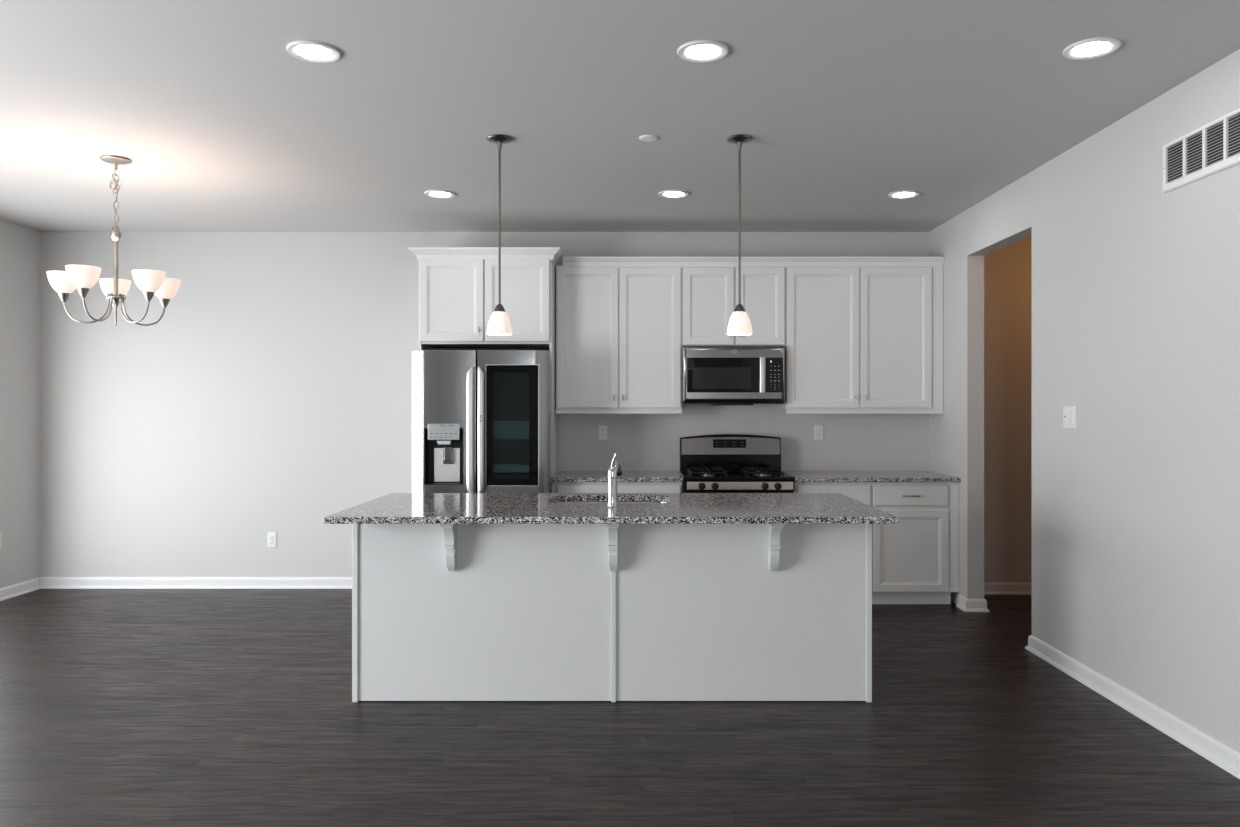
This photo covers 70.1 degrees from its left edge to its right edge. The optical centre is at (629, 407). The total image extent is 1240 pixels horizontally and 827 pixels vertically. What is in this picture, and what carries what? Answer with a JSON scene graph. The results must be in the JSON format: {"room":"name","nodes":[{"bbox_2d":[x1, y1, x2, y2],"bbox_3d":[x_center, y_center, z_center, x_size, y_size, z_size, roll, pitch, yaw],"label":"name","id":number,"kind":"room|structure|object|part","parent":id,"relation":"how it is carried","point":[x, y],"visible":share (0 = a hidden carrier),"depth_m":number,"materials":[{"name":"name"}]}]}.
{"room":"kitchen","nodes":[
{"label":"kitchen","id":0,"kind":"room"},
{"bbox_2d":[0,220,39,587],"bbox_3d":[-4.598,0.015,0.590,0.120,2.740,12.420,0,0,0],"label":"wall","id":1,"kind":"structure","parent":0,"point":[19,245],"depth_m":6.56,"materials":[{"name":"grey paint"}]},
{"bbox_2d":[0,533,1,548],"bbox_3d":[-4.533,0.957,6.345,0.008,0.115,0.070,0,0,0],"label":"wall outlet","id":2,"kind":"object","parent":1,"relation":"attached to","point":[0,533],"visible":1,"depth_m":6.37,"materials":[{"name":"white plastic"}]},
{"bbox_2d":[0,578,40,600],"bbox_3d":[-4.525,1.343,0.635,0.026,0.085,12.270,0,0,0],"label":"baseboard","id":3,"kind":"structure","parent":1,"relation":"attached to","point":[11,591],"depth_m":6.55,"materials":[{"name":"white paint"}]},
{"bbox_2d":[40,232,928,576],"bbox_3d":[-1.122,0.015,6.860,7.072,2.740,0.120,0,0,0],"label":"wall","id":4,"kind":"structure","parent":0,"point":[272,392],"depth_m":6.80,"materials":[{"name":"grey paint"}]},
{"bbox_2d":[39,577,351,588],"bbox_3d":[-3.029,1.343,6.787,3.018,0.085,0.026,0,0,0],"label":"baseboard","id":5,"kind":"structure","parent":4,"relation":"attached to","point":[44,582],"depth_m":6.79,"materials":[{"name":"white paint"}]},
{"bbox_2d":[267,533,276,547],"bbox_3d":[-2.752,1.015,6.795,0.070,0.115,0.008,0,0,0],"label":"wall outlet","id":6,"kind":"object","parent":4,"relation":"attached to","point":[271,537],"visible":1,"depth_m":6.79,"materials":[{"name":"white plastic"}]},
{"bbox_2d":[598,425,607,439],"bbox_3d":[-0.208,0.189,6.795,0.070,0.115,0.008,0,0,0],"label":"wall outlet","id":7,"kind":"object","parent":4,"relation":"attached to","point":[602,429],"visible":1,"depth_m":6.79,"materials":[{"name":"white plastic"}]},
{"bbox_2d":[556,266,681,413],"bbox_3d":[-0.082,-0.501,6.622,0.925,1.088,0.355,0,0,0],"label":"upper cabinet","id":8,"kind":"object","parent":4,"relation":"attached to","point":[619,328],"visible":1,"depth_m":6.48,"materials":[{"name":"white paint"}]},
{"bbox_3d":[-0.310,-0.515,6.480,0.446,1.027,0.020,0,0,0],"label":"door","id":9,"kind":"part","parent":8,"relation":"part of","materials":[{"name":"white paint"}]},
{"bbox_3d":[-0.082,0.025,6.492,0.924,0.036,0.024,0,0,0],"label":"light rail","id":10,"kind":"part","parent":8,"relation":"part of","materials":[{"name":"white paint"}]},
{"bbox_3d":[0.147,-0.515,6.480,0.449,1.027,0.020,0,0,0],"label":"door","id":11,"kind":"part","parent":8,"relation":"part of","materials":[{"name":"white paint"}]},
{"bbox_2d":[682,266,785,345],"bbox_3d":[0.763,-0.751,6.622,0.762,0.588,0.355,0,0,0],"label":"upper cabinet","id":12,"kind":"object","parent":4,"relation":"attached to","point":[709,293],"visible":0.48,"depth_m":6.48,"materials":[{"name":"white paint"}]},
{"bbox_3d":[0.575,-0.745,6.480,0.371,0.566,0.020,0,0,0],"label":"door","id":13,"kind":"part","parent":12,"relation":"part of","materials":[{"name":"white paint"}]},
{"bbox_2d":[682,346,784,404],"bbox_3d":[0.753,-0.234,6.585,0.745,0.427,0.427,0,0,0],"label":"microwave","id":14,"kind":"object","parent":12,"relation":"attached to","point":[712,375],"visible":0.99,"depth_m":6.40,"materials":[{"name":"silver metal"}]},
{"bbox_3d":[0.677,-0.239,6.402,0.528,0.252,0.006,0,0,0],"label":"door glass","id":15,"kind":"part","parent":14,"relation":"part of","materials":[{"name":"black glass"}]},
{"bbox_3d":[0.959,-0.239,6.388,0.039,0.256,0.034,0,0,0],"label":"handle","id":16,"kind":"part","parent":14,"relation":"part of","materials":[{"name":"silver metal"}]},
{"bbox_3d":[1.045,-0.239,6.402,0.130,0.252,0.006,0,0,0],"label":"control panel","id":17,"kind":"part","parent":14,"relation":"part of","materials":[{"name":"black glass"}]},
{"bbox_3d":[0.954,-0.745,6.480,0.356,0.566,0.020,0,0,0],"label":"door","id":18,"kind":"part","parent":12,"relation":"part of","materials":[{"name":"white paint"}]},
{"bbox_2d":[814,425,823,439],"bbox_3d":[1.454,0.189,6.795,0.070,0.115,0.008,0,0,0],"label":"wall outlet","id":19,"kind":"object","parent":4,"relation":"attached to","point":[818,429],"visible":1,"depth_m":6.79,"materials":[{"name":"white plastic"}]},
{"bbox_2d":[779,266,942,413],"bbox_3d":[1.722,-0.501,6.622,1.151,1.088,0.355,0,0,0],"label":"upper cabinet","id":20,"kind":"object","parent":4,"relation":"attached to","point":[860,339],"visible":0.98,"depth_m":6.48,"materials":[{"name":"white paint"}]},
{"bbox_2d":[563,257,944,265],"bbox_3d":[0.903,-1.072,6.472,2.789,0.065,0.046,0,0,0],"label":"crown molding","id":21,"kind":"structure","parent":20,"relation":"attached to","point":[567,261],"depth_m":6.47,"materials":[{"name":"white paint"}]},
{"bbox_3d":[1.415,-0.515,6.480,0.528,1.027,0.020,0,0,0],"label":"door","id":22,"kind":"part","parent":20,"relation":"part of","materials":[{"name":"white paint"}]},
{"bbox_3d":[1.722,0.025,6.492,1.151,0.036,0.024,0,0,0],"label":"light rail","id":23,"kind":"part","parent":20,"relation":"part of","materials":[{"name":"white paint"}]},
{"bbox_3d":[1.949,-0.515,6.480,0.520,1.027,0.020,0,0,0],"label":"door","id":24,"kind":"part","parent":20,"relation":"part of","materials":[{"name":"white paint"}]},
{"bbox_2d":[0,0,1239,231],"bbox_3d":[1.431,-1.401,0.650,12.338,0.109,12.700,0,0,0],"label":"ceiling","id":25,"kind":"structure","parent":0,"point":[845,106],"depth_m":3.99,"materials":[{"name":"grey paint"}]},
{"bbox_2d":[46,155,180,325],"bbox_3d":[-2.802,-0.906,4.790,0.638,0.898,0.627,0,0,0],"label":"chandelier","id":26,"kind":"object","parent":25,"relation":"hanging from","point":[83,278],"visible":1,"depth_m":4.75,"materials":[{"name":"white glass"}]},
{"bbox_3d":[-3.041,-0.671,4.750,0.160,0.112,0.160,0,0,0],"label":"lamp shade","id":27,"kind":"part","parent":26,"relation":"part of","materials":[{"name":"white glass"}]},
{"bbox_3d":[-2.817,-0.671,4.556,0.160,0.112,0.160,0,0,0],"label":"lamp shade","id":28,"kind":"part","parent":26,"relation":"part of","materials":[{"name":"white glass"}]},
{"bbox_3d":[-2.933,-0.539,4.773,0.230,0.164,0.018,0,0,-14],"label":"arm","id":29,"kind":"part","parent":26,"relation":"part of","materials":[{"name":"silver metal"}]},
{"bbox_3d":[-2.809,-0.539,4.666,0.018,0.164,0.230,0,0,6],"label":"arm","id":30,"kind":"part","parent":26,"relation":"part of","materials":[{"name":"silver metal"}]},
{"bbox_3d":[-2.798,-1.112,4.803,0.058,0.326,0.043,0,0,0],"label":"chain","id":31,"kind":"part","parent":26,"relation":"part of","materials":[{"name":"silver metal"}]},
{"bbox_3d":[-2.925,-0.671,5.023,0.160,0.112,0.160,0,0,0],"label":"lamp shade","id":32,"kind":"part","parent":26,"relation":"part of","materials":[{"name":"white glass"}]},
{"bbox_3d":[-2.870,-0.539,4.928,0.018,0.164,0.230,0,0,-32],"label":"arm","id":33,"kind":"part","parent":26,"relation":"part of","materials":[{"name":"silver metal"}]},
{"bbox_3d":[-2.783,-1.125,4.807,0.039,0.341,0.015,0,0,0],"label":"cord","id":34,"kind":"part","parent":26,"relation":"part of","materials":[{"name":"silver metal"}]},
{"bbox_3d":[-2.663,-0.539,4.753,0.230,0.164,0.018,0,0,22],"label":"arm","id":35,"kind":"part","parent":26,"relation":"part of","materials":[{"name":"silver metal"}]},
{"bbox_3d":[-2.700,-0.539,4.913,0.018,0.164,0.230,0,0,42],"label":"arm","id":36,"kind":"part","parent":26,"relation":"part of","materials":[{"name":"silver metal"}]},
{"bbox_3d":[-2.563,-0.671,4.708,0.160,0.112,0.160,0,0,0],"label":"lamp shade","id":37,"kind":"part","parent":26,"relation":"part of","materials":[{"name":"white glass"}]},
{"bbox_3d":[-2.630,-0.671,4.997,0.160,0.112,0.160,0,0,0],"label":"lamp shade","id":38,"kind":"part","parent":26,"relation":"part of","materials":[{"name":"white glass"}]},
{"bbox_2d":[286,41,340,62],"bbox_3d":[-1.200,-1.350,3.355,0.194,0.009,0.194,0,0,0],"label":"recessed light","id":39,"kind":"object","parent":25,"relation":"in","point":[310,51],"visible":1,"depth_m":3.34,"materials":[{"name":"white paint"}]},
{"bbox_2d":[424,190,455,197],"bbox_3d":[-1.200,-1.350,5.585,0.194,0.009,0.194,0,0,0],"label":"recessed light","id":40,"kind":"object","parent":25,"relation":"in","point":[431,193],"visible":1,"depth_m":5.57,"materials":[{"name":"white paint"}]},
{"bbox_2d":[486,134,512,335],"bbox_3d":[-0.655,-0.862,4.440,0.132,0.986,0.132,0,0,0],"label":"pendant light","id":41,"kind":"object","parent":25,"relation":"hanging from","point":[499,324],"visible":1,"depth_m":4.42,"materials":[{"name":"white glass"}]},
{"bbox_3d":[-0.655,-0.907,4.440,0.011,0.780,0.011,0,0,0],"label":"rod","id":42,"kind":"part","parent":41,"relation":"part of","materials":[{"name":"silver metal"}]},
{"bbox_3d":[-0.655,-0.427,4.440,0.129,0.116,0.129,0,0,0],"label":"lamp shade","id":43,"kind":"part","parent":41,"relation":"part of","materials":[{"name":"white glass"}]},
{"bbox_2d":[658,190,688,197],"bbox_3d":[0.276,-1.350,5.585,0.194,0.009,0.194,0,0,0],"label":"recessed light","id":44,"kind":"object","parent":25,"relation":"in","point":[668,193],"visible":1,"depth_m":5.57,"materials":[{"name":"white paint"}]},
{"bbox_2d":[677,40,727,62],"bbox_3d":[0.276,-1.350,3.352,0.194,0.009,0.194,0,0,0],"label":"recessed light","id":45,"kind":"object","parent":25,"relation":"in","point":[701,51],"visible":1,"depth_m":3.34,"materials":[{"name":"white paint"}]},
{"bbox_2d":[726,134,752,335],"bbox_3d":[0.550,-0.862,4.440,0.132,0.986,0.132,0,0,0],"label":"pendant light","id":46,"kind":"object","parent":25,"relation":"hanging from","point":[739,324],"visible":1,"depth_m":4.42,"materials":[{"name":"white glass"}]},
{"bbox_3d":[0.550,-0.907,4.440,0.011,0.780,0.011,0,0,0],"label":"rod","id":47,"kind":"part","parent":46,"relation":"part of","materials":[{"name":"silver metal"}]},
{"bbox_3d":[0.550,-0.427,4.440,0.129,0.116,0.129,0,0,0],"label":"lamp shade","id":48,"kind":"part","parent":46,"relation":"part of","materials":[{"name":"white glass"}]},
{"bbox_2d":[888,190,919,198],"bbox_3d":[1.735,-1.350,5.600,0.194,0.009,0.194,0,0,0],"label":"recessed light","id":49,"kind":"object","parent":25,"relation":"in","point":[905,194],"visible":1,"depth_m":5.58,"materials":[{"name":"white paint"}]},
{"bbox_2d":[1063,37,1120,59],"bbox_3d":[1.735,-1.350,3.325,0.194,0.009,0.194,0,0,0],"label":"recessed light","id":50,"kind":"object","parent":25,"relation":"in","point":[1091,48],"visible":1,"depth_m":3.31,"materials":[{"name":"white paint"}]},
{"bbox_2d":[0,589,1239,826],"bbox_3d":[1.431,1.435,0.650,12.338,0.100,12.700,0,0,0],"label":"floor","id":51,"kind":"structure","parent":0,"point":[119,707],"depth_m":3.67,"materials":[{"name":"brown wood"}]},
{"bbox_2d":[412,348,549,492],"bbox_3d":[-1.011,0.478,6.315,0.930,1.811,0.910,0,0,0],"label":"refrigerator","id":52,"kind":"object","parent":51,"relation":"on","point":[481,416],"visible":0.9,"depth_m":5.93,"materials":[{"name":"silver metal"}]},
{"bbox_3d":[-1.247,0.159,5.933,0.212,0.110,0.034,0,0,0],"label":"control panel","id":53,"kind":"part","parent":52,"relation":"part of","materials":[{"name":"silver metal"}]},
{"bbox_3d":[-1.256,0.131,5.982,0.439,1.039,0.105,0,0,0],"label":"door","id":54,"kind":"part","parent":52,"relation":"part of","materials":[{"name":"silver metal"}]},
{"bbox_3d":[-1.242,0.387,6.005,0.176,0.232,0.010,0,0,0],"label":"plate","id":55,"kind":"part","parent":52,"relation":"part of","materials":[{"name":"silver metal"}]},
{"bbox_3d":[-1.064,0.155,5.902,0.046,0.861,0.063,0,0,0],"label":"handle","id":56,"kind":"part","parent":52,"relation":"part of","materials":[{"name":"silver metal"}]},
{"bbox_3d":[-0.994,0.155,5.902,0.038,0.861,0.063,0,0,0],"label":"handle","id":57,"kind":"part","parent":52,"relation":"part of","materials":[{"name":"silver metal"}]},
{"bbox_3d":[-0.789,0.116,5.929,0.361,0.818,0.009,0,0,0],"label":"panel frame","id":58,"kind":"part","parent":52,"relation":"part of","materials":[{"name":"black glass"}]},
{"bbox_3d":[-0.789,0.116,5.966,0.347,0.805,0.075,0,0,0],"label":"glass panel","id":59,"kind":"part","parent":52,"relation":"part of","materials":[{"name":"black glass"}]},
{"bbox_3d":[-0.785,0.131,5.982,0.479,1.039,0.105,0,0,0],"label":"door","id":60,"kind":"part","parent":52,"relation":"part of","materials":[{"name":"silver metal"}]},
{"bbox_2d":[408,247,563,492],"bbox_3d":[-1.026,0.127,6.505,1.066,2.514,0.589,0,0,0],"label":"tall cabinet","id":61,"kind":"object","parent":51,"relation":"on","point":[458,286],"visible":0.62,"depth_m":6.26,"materials":[{"name":"white paint"}]},
{"bbox_3d":[-1.490,0.149,6.535,0.019,2.469,0.529,0,0,0],"label":"panel","id":62,"kind":"part","parent":61,"relation":"part of","materials":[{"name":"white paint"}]},
{"bbox_3d":[-1.263,-0.763,6.260,0.450,0.584,0.020,0,0,0],"label":"door","id":63,"kind":"part","parent":61,"relation":"part of","materials":[{"name":"white paint"}]},
{"bbox_3d":[-1.026,-1.088,6.504,1.066,0.083,0.588,0,0,0],"label":"crown","id":64,"kind":"part","parent":61,"relation":"part of","materials":[{"name":"white paint"}]},
{"bbox_3d":[-0.797,-0.763,6.260,0.455,0.584,0.020,0,0,0],"label":"door","id":65,"kind":"part","parent":61,"relation":"part of","materials":[{"name":"white paint"}]},
{"bbox_3d":[-0.562,0.149,6.535,0.019,2.469,0.529,0,0,0],"label":"panel","id":66,"kind":"part","parent":61,"relation":"part of","materials":[{"name":"white paint"}]},
{"bbox_2d":[352,524,871,701],"bbox_3d":[-0.085,0.950,4.508,2.444,0.868,0.984,0,0,0],"label":"kitchen island","id":67,"kind":"object","parent":51,"relation":"on","point":[441,612],"visible":0.8,"depth_m":4.17,"materials":[{"name":"white paint"}]},
{"bbox_3d":[-0.684,0.949,4.174,1.212,0.864,0.016,0,0,0],"label":"panel","id":68,"kind":"part","parent":67,"relation":"part of","materials":[{"name":"white paint"}]},
{"bbox_2d":[324,493,897,523],"bbox_3d":[-0.083,0.500,4.486,2.558,0.031,1.103,0,0,0],"label":"island countertop","id":69,"kind":"structure","parent":67,"relation":"on","point":[393,508],"depth_m":4.22,"materials":[{"name":"stone"}]},
{"bbox_2d":[552,501,668,502],"bbox_3d":[-0.105,0.621,4.705,0.688,0.209,0.448,0,0,0],"label":"sink","id":70,"kind":"object","parent":69,"relation":"in","point":[556,501],"visible":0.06,"depth_m":4.91,"materials":[{"name":"silver metal"}]},
{"bbox_2d":[607,453,621,505],"bbox_3d":[-0.064,0.355,4.513,0.065,0.260,0.274,0,0,9],"label":"kitchen faucet","id":71,"kind":"object","parent":69,"relation":"on","point":[615,470],"visible":1,"depth_m":4.39,"materials":[{"name":"silver metal"}]},
{"bbox_3d":[-0.084,0.276,4.401,0.052,0.102,0.017,0,0,43],"label":"lever","id":72,"kind":"part","parent":71,"relation":"part of","materials":[{"name":"silver metal"}]},
{"bbox_3d":[-0.072,0.321,4.517,0.036,0.093,0.228,0,0,6],"label":"spout","id":73,"kind":"part","parent":71,"relation":"part of","materials":[{"name":"silver metal"}]},
{"bbox_3d":[0.522,0.949,4.174,1.198,0.864,0.016,0,0,0],"label":"panel","id":74,"kind":"part","parent":67,"relation":"part of","materials":[{"name":"white paint"}]},
{"bbox_2d":[551,482,681,492],"bbox_3d":[-0.092,0.951,6.467,0.917,0.867,0.664,0,0,0],"label":"base cabinet","id":75,"kind":"object","parent":51,"relation":"on","point":[556,487],"visible":0.05,"depth_m":6.17,"materials":[{"name":"white paint"}]},
{"bbox_2d":[551,471,682,481],"bbox_3d":[-0.092,0.500,6.472,0.920,0.031,0.654,0,0,0],"label":"countertop","id":76,"kind":"structure","parent":75,"relation":"on","point":[560,476],"depth_m":6.26,"materials":[{"name":"stone"}]},
{"bbox_3d":[-0.079,0.613,6.180,0.869,0.145,0.020,0,0,0],"label":"drawer","id":77,"kind":"part","parent":75,"relation":"part of","materials":[{"name":"white paint"}]},
{"bbox_2d":[678,434,794,492],"bbox_3d":[0.756,0.791,6.407,0.776,1.187,0.697,0,0,0],"label":"gas range","id":78,"kind":"object","parent":51,"relation":"on","point":[717,463],"visible":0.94,"depth_m":6.63,"materials":[{"name":"silver metal"}]},
{"bbox_3d":[0.497,0.540,6.095,0.051,0.051,0.040,0,0,0],"label":"knob","id":79,"kind":"part","parent":78,"relation":"part of","materials":[{"name":"black plastic"}]},
{"bbox_3d":[0.589,0.540,6.095,0.051,0.051,0.040,0,0,0],"label":"knob","id":80,"kind":"part","parent":78,"relation":"part of","materials":[{"name":"black plastic"}]},
{"bbox_2d":[678,471,794,480],"bbox_3d":[0.756,0.489,6.440,0.776,0.029,0.630,0,0,0],"label":"cooktop","id":81,"kind":"object","parent":78,"relation":"in","point":[686,475],"depth_m":6.13,"materials":[{"name":"black metal"}]},
{"bbox_3d":[0.756,0.868,6.136,0.762,0.565,0.046,0,0,0],"label":"oven door","id":82,"kind":"part","parent":78,"relation":"part of","materials":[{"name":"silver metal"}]},
{"bbox_3d":[0.935,0.540,6.095,0.051,0.051,0.040,0,0,0],"label":"knob","id":83,"kind":"part","parent":78,"relation":"part of","materials":[{"name":"black plastic"}]},
{"bbox_3d":[1.024,0.540,6.095,0.051,0.051,0.040,0,0,0],"label":"knob","id":84,"kind":"part","parent":78,"relation":"part of","materials":[{"name":"black plastic"}]},
{"bbox_2d":[794,482,871,505],"bbox_3d":[1.420,0.951,6.467,0.548,0.867,0.664,0,0,0],"label":"base cabinet","id":85,"kind":"object","parent":51,"relation":"on","point":[859,491],"visible":0.06,"depth_m":6.17,"materials":[{"name":"white paint"}]},
{"bbox_2d":[872,482,958,603],"bbox_3d":[1.996,0.951,6.467,0.602,0.867,0.664,0,0,0],"label":"base cabinet","id":86,"kind":"object","parent":51,"relation":"on","point":[915,560],"visible":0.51,"depth_m":6.18,"materials":[{"name":"white paint"}]},
{"bbox_2d":[783,471,960,481],"bbox_3d":[1.722,0.500,6.472,1.155,0.031,0.654,0,0,0],"label":"countertop","id":87,"kind":"structure","parent":86,"relation":"on","point":[800,476],"depth_m":6.26,"materials":[{"name":"stone"}]},
{"bbox_3d":[1.961,0.613,6.180,0.526,0.145,0.020,0,0,0],"label":"drawer","id":88,"kind":"part","parent":86,"relation":"part of","materials":[{"name":"white paint"}]},
{"bbox_3d":[1.961,0.999,6.180,0.526,0.571,0.020,0,0,0],"label":"door","id":89,"kind":"part","parent":86,"relation":"part of","materials":[{"name":"white paint"}]},
{"bbox_3d":[1.961,0.613,6.153,0.126,0.010,0.036,0,0,0],"label":"handle","id":90,"kind":"part","parent":86,"relation":"part of","materials":[{"name":"silver metal"}]},
{"bbox_2d":[984,235,1031,581],"bbox_3d":[4.907,0.015,6.647,4.986,2.740,0.120,0,0,0],"label":"wall","id":91,"kind":"structure","parent":0,"point":[1007,269],"depth_m":6.59,"materials":[{"name":"brown paint"}]},
{"bbox_2d":[984,582,1031,594],"bbox_3d":[4.917,1.343,6.574,4.946,0.085,0.026,0,0,0],"label":"baseboard","id":92,"kind":"structure","parent":91,"relation":"attached to","point":[990,588],"depth_m":6.57,"materials":[{"name":"white paint"}]},
{"bbox_2d":[929,49,1239,752],"bbox_3d":[2.357,0.015,0.590,0.114,2.740,12.420,0,0,0],"label":"wall","id":93,"kind":"structure","parent":0,"point":[1136,285],"depth_m":4.09,"materials":[{"name":"grey paint"}]},
{"bbox_2d":[956,595,988,611],"bbox_3d":[2.357,1.343,6.279,0.166,0.085,0.557,0,0,0],"label":"baseboard","id":94,"kind":"object","parent":93,"relation":"attached to","point":[966,605],"visible":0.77,"depth_m":6.01,"materials":[{"name":"white paint"}]},
{"bbox_2d":[1063,406,1075,428],"bbox_3d":[2.293,0.049,4.620,0.012,0.122,0.130,0,0,0],"label":"light switch","id":95,"kind":"object","parent":93,"relation":"attached to","point":[1069,412],"visible":1,"depth_m":4.61,"materials":[{"name":"white plastic"}]},
{"bbox_2d":[1025,635,1239,778],"bbox_3d":[2.344,1.343,-0.205,0.140,0.085,10.589,0,0,0],"label":"baseboard","id":96,"kind":"structure","parent":93,"relation":"attached to","point":[1208,747],"depth_m":3.92,"materials":[{"name":"white paint"}]},
{"bbox_2d":[1163,108,1239,192],"bbox_3d":[2.292,-1.025,3.401,0.015,0.204,0.801,0,0,0],"label":"air vent","id":97,"kind":"object","parent":93,"relation":"in","point":[1214,147],"visible":1,"depth_m":3.52,"materials":[{"name":"white metal"}]}
]}

